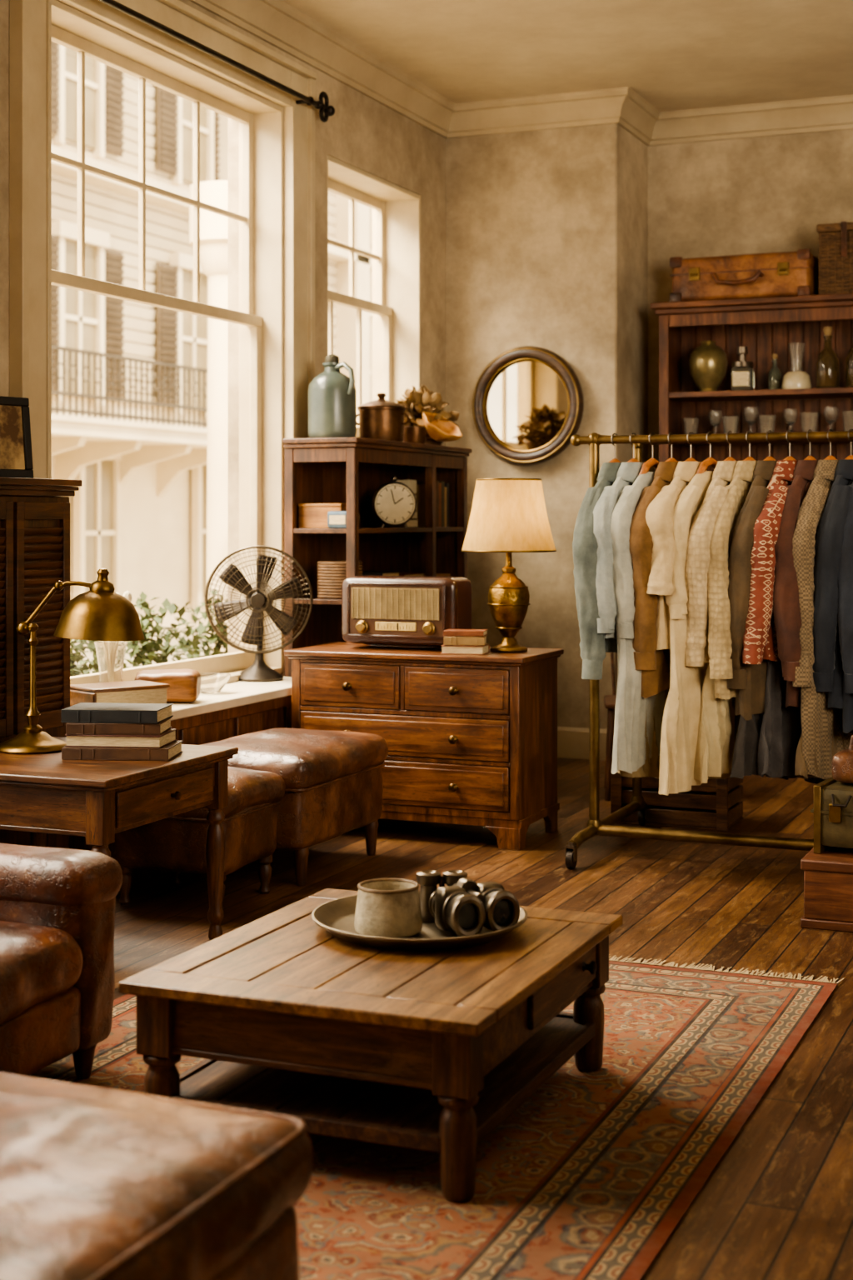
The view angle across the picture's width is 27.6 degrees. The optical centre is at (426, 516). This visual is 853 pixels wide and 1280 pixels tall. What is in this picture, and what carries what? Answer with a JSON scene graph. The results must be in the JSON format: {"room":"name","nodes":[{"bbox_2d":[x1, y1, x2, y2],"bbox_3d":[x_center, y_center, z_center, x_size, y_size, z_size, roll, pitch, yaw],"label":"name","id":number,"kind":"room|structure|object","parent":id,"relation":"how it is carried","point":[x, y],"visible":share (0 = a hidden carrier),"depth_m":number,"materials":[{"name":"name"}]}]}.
{"room":"second-hand shop","nodes":[
{"label":"second-hand shop","id":0,"kind":"room"},
{"bbox_2d":[0,0,445,676],"bbox_3d":[-2.217,-0.500,4.822,0.300,3.700,11.400,0,0,23],"label":"wall","id":1,"kind":"structure","parent":0,"point":[362,132],"depth_m":8.54,"materials":[{"name":"paint"}]},
{"bbox_2d":[9,0,317,684],"bbox_3d":[-1.111,-0.693,7.297,0.300,2.855,2.340,0,0,23],"label":"window","id":2,"kind":"structure","parent":1,"relation":"in","point":[33,24],"depth_m":7.69,"materials":[{"name":"paint"}]},
{"bbox_2d":[69,695,291,885],"bbox_3d":[-0.922,1.062,7.124,0.302,0.576,1.775,0,0,23],"label":"wall paneling","id":3,"kind":"structure","parent":1,"relation":"attached to","point":[220,725],"depth_m":7.02,"materials":[{"name":"brown wood"}]},
{"bbox_2d":[99,0,334,122],"bbox_3d":[-1.060,-1.954,7.028,0.131,0.147,2.961,0,0,23],"label":"curtain rod","id":4,"kind":"object","parent":1,"relation":"attached to","point":[328,110],"visible":1,"depth_m":7.46,"materials":[{"name":"black metal"}]},
{"bbox_2d":[166,676,291,720],"bbox_3d":[-1.000,0.754,7.162,0.510,0.038,1.785,0,0,23],"label":"windowsill","id":5,"kind":"structure","parent":1,"relation":"attached to","point":[234,694],"depth_m":7.16,"materials":[{"name":"stone"}]},
{"bbox_2d":[94,590,132,682],"bbox_3d":[-1.240,0.515,6.863,0.148,0.438,0.207,0,0,36],"label":"glass vase","id":6,"kind":"object","parent":5,"relation":"on","point":[110,655],"visible":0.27,"depth_m":6.82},
{"bbox_2d":[70,680,169,706],"bbox_3d":[-1.166,0.684,6.570,0.325,0.100,0.220,0,0,-39],"label":"wooden box","id":7,"kind":"object","parent":5,"relation":"on","point":[137,691],"visible":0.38,"depth_m":6.50,"materials":[{"name":"brown wood"}]},
{"bbox_2d":[134,669,200,703],"bbox_3d":[-1.031,0.672,6.897,0.260,0.126,0.191,0,0,0],"label":"wooden block","id":8,"kind":"object","parent":5,"relation":"on","point":[185,684],"visible":0.66,"depth_m":6.81,"materials":[{"name":"wood"}]},
{"bbox_2d":[200,672,230,693],"bbox_3d":[-0.902,0.697,7.253,0.170,0.075,0.169,0,0,23],"label":"glass dish","id":9,"kind":"object","parent":5,"relation":"on","point":[211,682],"visible":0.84,"depth_m":7.21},
{"bbox_2d":[204,545,313,682],"bbox_3d":[-0.753,0.432,7.846,0.486,0.605,0.268,0,0,-1],"label":"electric fan","id":10,"kind":"object","parent":5,"relation":"on","point":[260,598],"visible":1,"depth_m":7.78,"materials":[{"name":"metal"}]},
{"bbox_2d":[326,154,420,437],"bbox_3d":[-0.396,-1.080,9.188,0.288,1.420,1.200,0,0,23],"label":"window","id":11,"kind":"structure","parent":1,"relation":"in","point":[395,307],"depth_m":9.69,"materials":[{"name":"paint"}]},
{"bbox_2d":[188,0,852,145],"bbox_3d":[1.181,-2.265,3.814,6.750,0.170,11.950,0,0,23],"label":"trim","id":12,"kind":"structure","parent":1,"relation":"attached to","point":[276,22],"depth_m":9.71,"materials":[{"name":"paint"}]},
{"bbox_2d":[114,757,852,1279],"bbox_3d":[1.072,1.400,3.941,7.050,0.100,12.100,0,0,23],"label":"floor","id":13,"kind":"structure","parent":0,"point":[777,1204],"depth_m":5.71,"materials":[{"name":"brown wood"}]},
{"bbox_2d":[0,476,82,849],"bbox_3d":[-1.477,0.610,5.846,0.260,1.480,0.740,0,0,23],"label":"cabinet","id":14,"kind":"object","parent":13,"relation":"on","point":[35,512],"visible":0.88,"depth_m":5.91,"materials":[{"name":"brown wood"}]},
{"bbox_2d":[0,395,33,478],"bbox_3d":[-1.455,-0.270,5.907,0.051,0.280,0.260,0,0,40],"label":"picture frame","id":15,"kind":"object","parent":14,"relation":"on","point":[16,453],"visible":0.95,"depth_m":5.95,"materials":[{"name":"black paint"}]},
{"bbox_2d":[0,405,24,469],"bbox_3d":[-1.456,-0.270,5.907,0.010,0.220,0.200,-7,-5,40],"label":"picture","id":16,"kind":"object","parent":15,"relation":"attached to","point":[12,417],"depth_m":5.95},
{"bbox_2d":[0,842,122,1079],"bbox_3d":[-1.395,0.910,4.048,1.130,0.880,0.877,0,0,23],"label":"leather armchair","id":17,"kind":"object","parent":13,"relation":"on","point":[57,906],"visible":1,"depth_m":4.09,"materials":[{"name":"brown leather"}]},
{"bbox_2d":[0,920,83,1024],"bbox_3d":[-1.327,1.025,4.017,0.980,0.220,0.544,0,0,23],"label":"seat cushion","id":18,"kind":"object","parent":17,"relation":"on","point":[42,962],"depth_m":3.94,"materials":[{"name":"brown leather"}]},
{"bbox_2d":[0,736,238,939],"bbox_3d":[-1.110,1.045,5.374,0.780,0.610,0.770,0,0,23],"label":"writing desk","id":19,"kind":"object","parent":13,"relation":"on","point":[42,794],"visible":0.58,"depth_m":5.09,"materials":[{"name":"brown wood"}]},
{"bbox_2d":[0,568,144,754],"bbox_3d":[-1.130,0.451,5.510,0.472,0.577,0.284,0,0,5],"label":"desk lamp","id":20,"kind":"object","parent":19,"relation":"on","point":[99,613],"visible":0.98,"depth_m":5.44,"materials":[{"name":"gold metal"}]},
{"bbox_2d":[61,740,183,760],"bbox_3d":[-0.937,0.721,5.372,0.330,0.036,0.202,0,0,5],"label":"book","id":21,"kind":"object","parent":19,"relation":"on","point":[168,752],"visible":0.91,"depth_m":5.28,"materials":[{"name":"brown fabric"}]},
{"bbox_2d":[65,728,176,748],"bbox_3d":[-0.944,0.684,5.383,0.300,0.036,0.192,0,0,7],"label":"book","id":22,"kind":"object","parent":21,"relation":"on","point":[169,736],"visible":0.64,"depth_m":5.29,"materials":[{"name":"beige paper"}]},
{"bbox_2d":[65,716,172,734],"bbox_3d":[-0.951,0.648,5.391,0.290,0.034,0.192,0,0,3],"label":"book","id":23,"kind":"object","parent":22,"relation":"on","point":[72,728],"visible":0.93,"depth_m":5.30,"materials":[{"name":"brown fabric"}]},
{"bbox_2d":[61,702,173,724],"bbox_3d":[-0.958,0.610,5.400,0.300,0.040,0.202,0,0,6],"label":"book","id":24,"kind":"object","parent":23,"relation":"on","point":[89,712],"visible":1,"depth_m":5.31,"materials":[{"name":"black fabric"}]},
{"bbox_2d":[109,766,285,910],"bbox_3d":[-0.821,1.122,6.147,0.523,0.457,0.491,0,0,23],"label":"footstool","id":25,"kind":"object","parent":13,"relation":"on","point":[176,844],"visible":0.44,"depth_m":5.98,"materials":[{"name":"brown leather"}]},
{"bbox_2d":[174,766,285,818],"bbox_3d":[-0.822,0.967,6.150,0.518,0.149,0.485,0,0,23],"label":"seat cushion","id":26,"kind":"object","parent":25,"relation":"on","point":[252,793],"depth_m":6.07,"materials":[{"name":"leather"}]},
{"bbox_2d":[196,728,387,885],"bbox_3d":[-0.544,1.092,6.728,0.589,0.516,0.828,0,0,23],"label":"ottoman","id":27,"kind":"object","parent":13,"relation":"on","point":[332,779],"visible":0.61,"depth_m":6.50,"materials":[{"name":"brown leather"}]},
{"bbox_2d":[200,728,387,789],"bbox_3d":[-0.544,0.920,6.728,0.588,0.172,0.827,0,0,23],"label":"seat cushion","id":28,"kind":"object","parent":27,"relation":"on","point":[304,758],"depth_m":6.54,"materials":[{"name":"leather"}]},
{"bbox_2d":[282,437,472,676],"bbox_3d":[-0.211,0.495,8.613,0.380,1.710,1.450,0,0,23],"label":"open shelf unit","id":29,"kind":"object","parent":13,"relation":"on","point":[349,471],"visible":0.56,"depth_m":8.47,"materials":[{"name":"brown wood"}]},
{"bbox_2d":[297,503,346,528],"bbox_3d":[-0.467,-0.004,8.102,0.226,0.115,0.146,0,0,23],"label":"wooden box","id":30,"kind":"object","parent":29,"relation":"on","point":[310,515],"visible":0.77,"depth_m":8.04,"materials":[{"name":"brown wood"}]},
{"bbox_2d":[308,354,356,438],"bbox_3d":[-0.437,-0.557,8.057,0.223,0.392,0.223,0,0,-2],"label":"ceramic jug","id":31,"kind":"object","parent":29,"relation":"on","point":[332,393],"visible":0.84,"depth_m":7.97,"materials":[{"name":"teal ceramic"}]},
{"bbox_2d":[317,560,362,599],"bbox_3d":[-0.401,0.293,8.053,0.218,0.172,0.185,0,0,23],"label":"wicker basket","id":32,"kind":"object","parent":29,"relation":"on","point":[331,576],"visible":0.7,"depth_m":7.97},
{"bbox_2d":[356,392,409,441],"bbox_3d":[-0.222,-0.486,8.574,0.239,0.250,0.239,0,0,-22],"label":"copper pot","id":33,"kind":"object","parent":29,"relation":"on","point":[381,418],"visible":0.82,"depth_m":8.48,"materials":[{"name":"metal"}]},
{"bbox_2d":[371,475,416,527],"bbox_3d":[-0.159,-0.073,8.574,0.224,0.260,0.074,0,0,-7],"label":"mantel clock","id":34,"kind":"object","parent":29,"relation":"on","point":[393,503],"visible":0.99,"depth_m":8.54,"materials":[{"name":"grey metal"}]},
{"bbox_2d":[402,427,443,445],"bbox_3d":[-0.029,-0.411,9.089,0.278,0.100,0.278,0,0,23],"label":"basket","id":35,"kind":"object","parent":29,"relation":"on","point":[429,440],"depth_m":8.99,"materials":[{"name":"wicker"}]},
{"bbox_2d":[396,384,459,445],"bbox_3d":[-0.052,-0.527,9.109,0.436,0.332,0.399,0,0,-33],"label":"dried arrangement","id":36,"kind":"object","parent":29,"relation":"on","point":[416,402],"visible":0.48,"depth_m":9.01,"materials":[{"name":"plant"}]},
{"bbox_2d":[422,411,462,441],"bbox_3d":[0.081,-0.462,8.910,0.206,0.154,0.205,0,0,5],"label":"shell bowl","id":37,"kind":"object","parent":29,"relation":"on","point":[448,431],"visible":1,"depth_m":8.91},
{"bbox_2d":[284,642,564,850],"bbox_3d":[-0.012,0.960,7.439,1.080,0.780,0.554,0,0,23],"label":"dresser","id":38,"kind":"object","parent":13,"relation":"on","point":[471,739],"visible":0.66,"depth_m":7.18,"materials":[{"name":"brown wood"}]},
{"bbox_2d":[341,575,471,648],"bbox_3d":[-0.092,0.413,7.494,0.540,0.308,0.263,0,0,23],"label":"radio","id":39,"kind":"object","parent":38,"relation":"on","point":[401,612],"visible":0.91,"depth_m":7.40,"materials":[{"name":"brown wood"}]},
{"bbox_2d":[351,587,439,619],"bbox_3d":[-0.133,0.370,7.397,0.403,0.133,0.014,0,0,23],"label":"speaker grille","id":40,"kind":"object","parent":39,"relation":"attached to","point":[367,603],"depth_m":7.40,"materials":[{"name":"fabric"}]},
{"bbox_2d":[461,478,556,652],"bbox_3d":[0.347,0.205,7.340,0.402,0.729,0.402,0,0,-22],"label":"table lamp","id":41,"kind":"object","parent":38,"relation":"on","point":[508,516],"visible":1,"depth_m":7.23,"materials":[{"name":"fabric"}]},
{"bbox_2d":[28,954,844,1279],"bbox_3d":[-0.299,1.344,3.818,1.843,0.004,3.491,0,0,23],"label":"rug","id":42,"kind":"object","parent":13,"relation":"on","point":[589,1177],"visible":0.34,"depth_m":3.66,"materials":[{"name":"fabric"}]},
{"bbox_2d":[0,1072,313,1279],"bbox_3d":[-0.767,1.119,2.519,1.001,0.449,0.880,0,0,23],"label":"leather ottoman","id":43,"kind":"object","parent":42,"relation":"on","point":[97,1183],"visible":1,"depth_m":2.47,"materials":[{"name":"brown leather"}]},
{"bbox_2d":[119,888,622,1201],"bbox_3d":[-0.083,1.161,3.963,0.810,0.365,1.000,0,0,23],"label":"coffee table","id":44,"kind":"object","parent":42,"relation":"on","point":[425,1050],"visible":0.91,"depth_m":3.65,"materials":[{"name":"brown wood"}]},
{"bbox_2d":[168,1012,595,1152],"bbox_3d":[-0.083,1.237,3.963,0.728,0.032,0.918,0,0,23],"label":"shelf","id":45,"kind":"object","parent":44,"relation":"attached to","point":[332,1106],"depth_m":3.69,"materials":[{"name":"brown wood"}]},
{"bbox_2d":[311,890,527,949],"bbox_3d":[-0.017,0.959,4.123,0.512,0.037,0.512,0,0,23],"label":"serving tray","id":46,"kind":"object","parent":44,"relation":"on","point":[337,917],"visible":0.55,"depth_m":4.00,"materials":[{"name":"metal"}]},
{"bbox_2d":[354,878,422,938],"bbox_3d":[-0.089,0.915,4.066,0.160,0.112,0.160,0,0,23],"label":"cup","id":47,"kind":"object","parent":46,"relation":"on","point":[386,907],"visible":0.99,"depth_m":4.00,"materials":[{"name":"ceramic"}]},
{"bbox_2d":[416,870,467,922],"bbox_3d":[0.037,0.913,4.187,0.128,0.116,0.063,0,0,-2],"label":"binoculars","id":48,"kind":"object","parent":46,"relation":"on","point":[428,880],"visible":0.52,"depth_m":4.17,"materials":[{"name":"grey metal"}]},
{"bbox_2d":[429,877,519,936],"bbox_3d":[0.105,0.912,4.078,0.179,0.116,0.164,0,0,-25],"label":"binoculars","id":49,"kind":"object","parent":46,"relation":"on","point":[463,908],"visible":0.98,"depth_m":4.03,"materials":[{"name":"grey metal"}]},
{"bbox_2d":[610,770,743,831],"bbox_3d":[1.119,1.225,7.710,0.520,0.250,0.355,0,0,23],"label":"wooden crate","id":50,"kind":"object","parent":13,"relation":"on","point":[715,804],"visible":0.52,"depth_m":7.56,"materials":[{"name":"brown wood"}]},
{"bbox_2d":[565,430,852,869],"bbox_3d":[1.444,0.505,6.851,1.698,1.689,1.092,0,0,23],"label":"clothing rack","id":51,"kind":"object","parent":13,"relation":"on","point":[595,826],"visible":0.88,"depth_m":6.87,"materials":[{"name":"gold metal"}]},
{"bbox_2d":[609,433,620,462],"bbox_3d":[0.749,-0.196,6.913,0.038,0.271,0.273,0,0,43],"label":"hanger","id":52,"kind":"object","parent":51,"relation":"hanging from","point":[614,460],"visible":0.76,"depth_m":6.90,"materials":[{"name":"brown wood"}]},
{"bbox_2d":[572,462,621,679],"bbox_3d":[0.749,0.206,6.911,0.148,0.841,0.498,0,0,35],"label":"denim shirt","id":53,"kind":"object","parent":52,"relation":"hanging from","point":[594,647],"visible":0.39,"depth_m":6.72,"materials":[{"name":"fabric"}]},
{"bbox_2d":[593,462,644,639],"bbox_3d":[0.815,0.161,6.877,0.151,0.750,0.503,0,0,43],"label":"shirt","id":54,"kind":"object","parent":51,"relation":"hanging from","point":[627,473],"visible":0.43,"depth_m":6.70,"materials":[{"name":"fabric"}]},
{"bbox_2d":[617,689,667,778],"bbox_3d":[0.902,0.710,6.842,0.419,0.712,0.124,0,0,-44],"label":"skirt","id":55,"kind":"object","parent":51,"relation":"hanging from","point":[651,767],"visible":0.16,"depth_m":6.75,"materials":[{"name":"fabric"}]},
{"bbox_2d":[639,432,659,474],"bbox_3d":[0.891,-0.196,6.854,0.273,0.271,0.038,0,0,-44],"label":"hanger","id":56,"kind":"object","parent":51,"relation":"hanging from","point":[652,462],"visible":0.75,"depth_m":6.83,"materials":[{"name":"brown wood"}]},
{"bbox_2d":[610,471,669,774],"bbox_3d":[0.883,0.404,6.846,0.160,1.160,0.531,0,0,41],"label":"dress","id":57,"kind":"object","parent":56,"relation":"hanging from","point":[632,709],"visible":0.39,"depth_m":6.68,"materials":[{"name":"fabric"}]},
{"bbox_2d":[629,461,678,698],"bbox_3d":[0.971,0.242,6.827,0.133,0.912,0.504,0,0,44],"label":"jacket","id":58,"kind":"object","parent":51,"relation":"hanging from","point":[654,664],"visible":0.34,"depth_m":6.66,"materials":[{"name":"fabric"}]},
{"bbox_2d":[684,431,697,461],"bbox_3d":[1.034,-0.196,6.795,0.273,0.271,0.038,0,0,-41],"label":"hanger","id":59,"kind":"object","parent":51,"relation":"hanging from","point":[690,459],"visible":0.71,"depth_m":6.78,"materials":[{"name":"brown wood"}]},
{"bbox_2d":[645,461,701,649],"bbox_3d":[1.033,0.148,6.789,0.143,0.724,0.524,0,0,42],"label":"blouse","id":60,"kind":"object","parent":59,"relation":"hanging from","point":[659,514],"visible":0.33,"depth_m":6.62,"materials":[{"name":"fabric"}]},
{"bbox_2d":[696,431,718,474],"bbox_3d":[1.105,-0.196,6.765,0.273,0.271,0.038,0,0,-40],"label":"hanger","id":61,"kind":"object","parent":51,"relation":"hanging from","point":[706,463],"visible":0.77,"depth_m":6.74,"materials":[{"name":"brown wood"}]},
{"bbox_2d":[659,470,731,795],"bbox_3d":[1.103,0.438,6.769,0.607,1.228,0.164,0,0,-40],"label":"dress","id":62,"kind":"object","parent":61,"relation":"hanging from","point":[681,719],"visible":0.4,"depth_m":6.59,"materials":[{"name":"fabric"}]},
{"bbox_2d":[694,662,740,783],"bbox_3d":[1.189,0.671,6.736,0.420,0.674,0.132,0,0,-40],"label":"skirt","id":63,"kind":"object","parent":51,"relation":"hanging from","point":[718,722],"visible":0.23,"depth_m":6.62,"materials":[{"name":"fabric"}]},
{"bbox_2d":[724,430,735,460],"bbox_3d":[1.176,-0.196,6.735,0.038,0.271,0.273,0,0,44],"label":"hanger","id":64,"kind":"object","parent":51,"relation":"hanging from","point":[729,458],"visible":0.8,"depth_m":6.73,"materials":[{"name":"brown wood"}]},
{"bbox_2d":[685,460,737,666],"bbox_3d":[1.172,0.199,6.740,0.159,0.826,0.500,0,0,44],"label":"cardigan","id":65,"kind":"object","parent":64,"relation":"hanging from","point":[701,531],"visible":0.3,"depth_m":6.58,"materials":[{"name":"fabric"}]},
{"bbox_2d":[730,713,763,779],"bbox_3d":[1.317,0.679,6.661,0.421,0.610,0.103,0,0,-42],"label":"skirt","id":66,"kind":"object","parent":51,"relation":"hanging from","point":[745,758],"visible":0.18,"depth_m":6.55,"materials":[{"name":"fabric"}]},
{"bbox_2d":[743,430,756,460],"bbox_3d":[1.247,-0.196,6.706,0.273,0.271,0.038,0,0,-42],"label":"hanger","id":67,"kind":"object","parent":51,"relation":"hanging from","point":[749,458],"visible":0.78,"depth_m":6.70,"materials":[{"name":"brown wood"}]},
{"bbox_2d":[707,460,758,699],"bbox_3d":[1.239,0.238,6.706,0.142,0.904,0.517,0,0,44],"label":"cardigan","id":68,"kind":"object","parent":67,"relation":"hanging from","point":[720,650],"visible":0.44,"depth_m":6.53,"materials":[{"name":"fabric"}]},
{"bbox_2d":[726,460,777,720],"bbox_3d":[1.314,0.276,6.682,0.149,0.979,0.486,0,0,41],"label":"shirt","id":69,"kind":"object","parent":51,"relation":"hanging from","point":[749,681],"visible":0.38,"depth_m":6.52,"materials":[{"name":"fabric"}]},
{"bbox_2d":[742,460,798,664],"bbox_3d":[1.390,0.193,6.631,0.141,0.815,0.518,0,0,45],"label":"blouse","id":70,"kind":"object","parent":51,"relation":"hanging from","point":[760,642],"visible":0.39,"depth_m":6.46,"materials":[{"name":"fabric"}]},
{"bbox_2d":[757,659,826,784],"bbox_3d":[1.398,0.715,6.650,0.419,0.661,0.139,0,0,-42],"label":"skirt","id":71,"kind":"object","parent":51,"relation":"hanging from","point":[781,730],"visible":0.35,"depth_m":6.55,"materials":[{"name":"fabric"}]},
{"bbox_2d":[773,460,818,707],"bbox_3d":[1.460,0.253,6.619,0.143,0.933,0.489,0,0,38],"label":"jacket","id":72,"kind":"object","parent":51,"relation":"hanging from","point":[787,610],"visible":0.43,"depth_m":6.43,"materials":[{"name":"fabric"}]},
{"bbox_2d":[795,703,845,778],"bbox_3d":[1.536,0.678,6.584,0.420,0.607,0.127,0,0,-42],"label":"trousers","id":73,"kind":"object","parent":51,"relation":"hanging from","point":[800,767],"visible":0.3,"depth_m":6.48,"materials":[{"name":"fabric"}]},
{"bbox_2d":[792,460,852,779],"bbox_3d":[1.528,0.396,6.591,0.157,1.220,0.499,0,0,38],"label":"coat","id":74,"kind":"object","parent":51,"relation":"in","point":[817,717],"visible":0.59,"depth_m":6.43,"materials":[{"name":"fabric"}]},
{"bbox_2d":[812,459,852,708],"bbox_3d":[1.597,0.247,6.568,0.163,0.923,0.479,0,0,38],"label":"blazer","id":75,"kind":"object","parent":51,"relation":"hanging from","point":[827,666],"visible":0.8,"depth_m":6.40,"materials":[{"name":"fabric"}]},
{"bbox_3d":[1.673,-0.196,6.528,0.273,0.271,0.038,0,0,-43],"label":"hanger","id":76,"kind":"object","parent":51,"relation":"hanging from","visible":0},
{"bbox_2d":[837,482,852,734],"bbox_3d":[1.688,0.319,6.518,0.152,1.067,0.475,0,0,44],"label":"coat","id":77,"kind":"object","parent":76,"relation":"hanging from","point":[845,582],"visible":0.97,"depth_m":6.35,"materials":[{"name":"fabric"}]},
{"bbox_2d":[650,293,852,470],"bbox_3d":[2.134,0.077,9.602,1.720,2.545,0.470,0,0,23],"label":"bookcase","id":78,"kind":"object","parent":13,"relation":"on","point":[767,326],"visible":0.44,"depth_m":9.81,"materials":[{"name":"wood"}]},
{"bbox_2d":[689,340,727,391],"bbox_3d":[1.589,-0.841,9.802,0.216,0.290,0.216,0,0,23],"label":"brass urn","id":79,"kind":"object","parent":78,"relation":"on","point":[708,362],"visible":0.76,"depth_m":9.73,"materials":[{"name":"metal"}]},
{"bbox_2d":[730,346,754,390],"bbox_3d":[1.766,-0.822,9.707,0.120,0.252,0.120,0,0,23],"label":"bottle","id":80,"kind":"object","parent":78,"relation":"on","point":[742,373],"visible":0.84,"depth_m":9.66,"materials":[{"name":"clear glass"}]},
{"bbox_2d":[670,248,819,301],"bbox_3d":[1.784,-1.326,9.727,0.790,0.260,0.437,0,0,25],"label":"suitcase","id":81,"kind":"object","parent":78,"relation":"on","point":[784,273],"visible":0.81,"depth_m":9.58,"materials":[{"name":"brown leather"}]},
{"bbox_2d":[782,342,811,389],"bbox_3d":[2.043,-0.826,9.591,0.160,0.260,0.159,0,0,23],"label":"vase","id":82,"kind":"object","parent":78,"relation":"on","point":[797,378],"visible":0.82,"depth_m":9.55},
{"bbox_2d":[816,326,839,388],"bbox_3d":[2.200,-0.870,9.526,0.125,0.347,0.124,0,0,23],"label":"glass bottle","id":83,"kind":"object","parent":78,"relation":"on","point":[827,362],"visible":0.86,"depth_m":9.48,"materials":[{"name":"brown glass"}]},
{"bbox_2d":[816,221,852,294],"bbox_3d":[2.461,-1.391,9.477,0.600,0.390,0.410,0,0,23],"label":"wicker hamper","id":84,"kind":"object","parent":78,"relation":"on","point":[836,240],"visible":0.95,"depth_m":9.38,"materials":[{"name":"brown wicker"}]},
{"bbox_2d":[800,846,852,932],"bbox_3d":[1.621,1.238,5.767,0.680,0.225,0.426,0,0,23],"label":"wooden chest","id":85,"kind":"object","parent":13,"relation":"on","point":[828,875],"visible":0.8,"depth_m":5.68,"materials":[{"name":"brown wood"}]},
{"bbox_2d":[810,776,852,854],"bbox_3d":[1.553,1.011,5.816,0.470,0.226,0.322,0,0,28],"label":"case","id":86,"kind":"object","parent":85,"relation":"on","point":[832,810],"visible":0.91,"depth_m":5.79,"materials":[{"name":"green leather"}]},
{"bbox_2d":[831,735,852,784],"bbox_3d":[1.509,0.809,5.868,0.264,0.180,0.167,0,0,23],"label":"handbag","id":87,"kind":"object","parent":86,"relation":"on","point":[842,761],"visible":1,"depth_m":5.83,"materials":[{"name":"leather"}]},
{"bbox_2d":[445,123,648,729],"bbox_3d":[0.598,-0.500,10.258,1.320,3.700,0.800,0,0,23],"label":"wall","id":88,"kind":"structure","parent":0,"point":[547,231],"depth_m":9.81,"materials":[{"name":"paint"}]},
{"bbox_2d":[472,345,584,464],"bbox_3d":[0.561,-0.625,9.783,0.670,0.670,0.050,0,0,26],"label":"round mirror","id":89,"kind":"object","parent":88,"relation":"attached to","point":[528,402],"visible":1,"depth_m":9.78,"materials":[{"name":"gold metal"}]},
{"bbox_2d":[485,360,568,449],"bbox_3d":[0.568,-0.625,9.796,0.512,0.512,0.004,0,0,26],"label":"mirror glass","id":90,"kind":"object","parent":89,"relation":"attached to","point":[527,402],"depth_m":9.80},
{"bbox_2d":[557,726,607,759],"bbox_3d":[2.959,1.265,9.134,7.289,0.170,2.172,0,0,1],"label":"baseboard","id":91,"kind":"structure","parent":88,"relation":"attached to","point":[572,742],"depth_m":9.71,"materials":[{"name":"paint"}]},
{"bbox_2d":[281,0,852,112],"bbox_3d":[1.099,-2.425,3.875,7.150,0.150,12.200,0,0,23],"label":"ceiling","id":92,"kind":"structure","parent":0,"point":[677,55],"depth_m":8.69,"materials":[{"name":"paint"}]},
{"bbox_2d":[648,129,852,471],"bbox_3d":[4.023,-0.500,9.184,5.830,3.700,0.150,0,0,23],"label":"wall","id":93,"kind":"structure","parent":0,"point":[769,193],"depth_m":10.04,"materials":[{"name":"paint"}]},
{"label":"outside","id":94,"kind":"structure","parent":0,"visible":0},
{"bbox_2d":[70,626,206,674],"bbox_3d":[-7.076,1.600,27.317,25.940,0.200,75.000,0,0,23],"label":"pavement","id":95,"kind":"structure","parent":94,"point":[174,642],"depth_m":19.25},
{"bbox_2d":[70,638,99,676],"bbox_3d":[-1.735,0.968,8.246,0.677,1.065,0.670,0,0,23],"label":"potted shrub","id":96,"kind":"object","parent":95,"relation":"on","point":[74,671],"visible":0.11,"depth_m":8.22,"materials":[{"name":"green plant"}]},
{"bbox_2d":[76,591,209,672],"bbox_3d":[-1.474,0.944,8.988,0.729,1.113,0.711,0,0,23],"label":"potted shrub","id":97,"kind":"object","parent":95,"relation":"on","point":[148,647],"visible":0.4,"depth_m":8.97,"materials":[{"name":"green plant"}]},
{"bbox_2d":[153,589,227,661],"bbox_3d":[-1.149,0.952,9.679,0.793,1.096,0.732,0,0,35],"label":"potted shrub","id":98,"kind":"object","parent":95,"relation":"on","point":[201,629],"visible":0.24,"depth_m":9.66,"materials":[{"name":"green plant"}]},
{"bbox_2d":[189,180,227,654],"bbox_3d":[-1.335,-0.350,11.626,0.500,3.700,0.500,0,0,23],"label":"porch column","id":99,"kind":"structure","parent":95,"relation":"on","point":[213,227],"depth_m":11.50,"materials":[{"name":"paint"}]},
{"bbox_2d":[51,41,372,640],"bbox_3d":[-3.193,-3.155,25.701,4.350,9.309,31.000,0,0,23],"label":"townhouse","id":100,"kind":"structure","parent":95,"relation":"on","point":[129,379],"depth_m":21.98,"materials":[{"name":"beige"}]},
{"bbox_2d":[51,41,59,134],"bbox_3d":[-4.420,-5.250,20.248,0.076,1.500,0.440,0,0,23],"label":"shutter","id":101,"kind":"object","parent":100,"relation":"hanging from","point":[55,47],"depth_m":20.38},
{"bbox_2d":[51,235,59,390],"bbox_3d":[-4.420,-2.375,20.248,0.076,1.850,0.440,0,0,23],"label":"shutter","id":102,"kind":"object","parent":100,"relation":"hanging from","point":[55,238],"depth_m":20.37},
{"bbox_2d":[105,64,124,157],"bbox_3d":[-3.878,-5.250,21.550,0.076,1.500,0.440,0,0,23],"label":"shutter","id":103,"kind":"object","parent":100,"relation":"hanging from","point":[114,78],"depth_m":21.53,"materials":[{"name":"wood"}]},
{"bbox_2d":[105,248,124,398],"bbox_3d":[-3.878,-2.375,21.550,0.076,1.850,0.440,0,0,23],"label":"shutter","id":104,"kind":"object","parent":100,"relation":"hanging from","point":[114,265],"depth_m":21.53,"materials":[{"name":"wood"}]},
{"bbox_2d":[156,86,178,175],"bbox_3d":[-3.383,-5.250,22.741,0.076,1.500,0.440,0,0,23],"label":"shutter","id":105,"kind":"object","parent":100,"relation":"hanging from","point":[167,102],"depth_m":22.70,"materials":[{"name":"wood"}]},
{"bbox_2d":[156,262,178,404],"bbox_3d":[-3.383,-2.375,22.741,0.076,1.850,0.440,0,0,23],"label":"shutter","id":106,"kind":"object","parent":100,"relation":"hanging from","point":[167,275],"depth_m":22.70,"materials":[{"name":"wood"}]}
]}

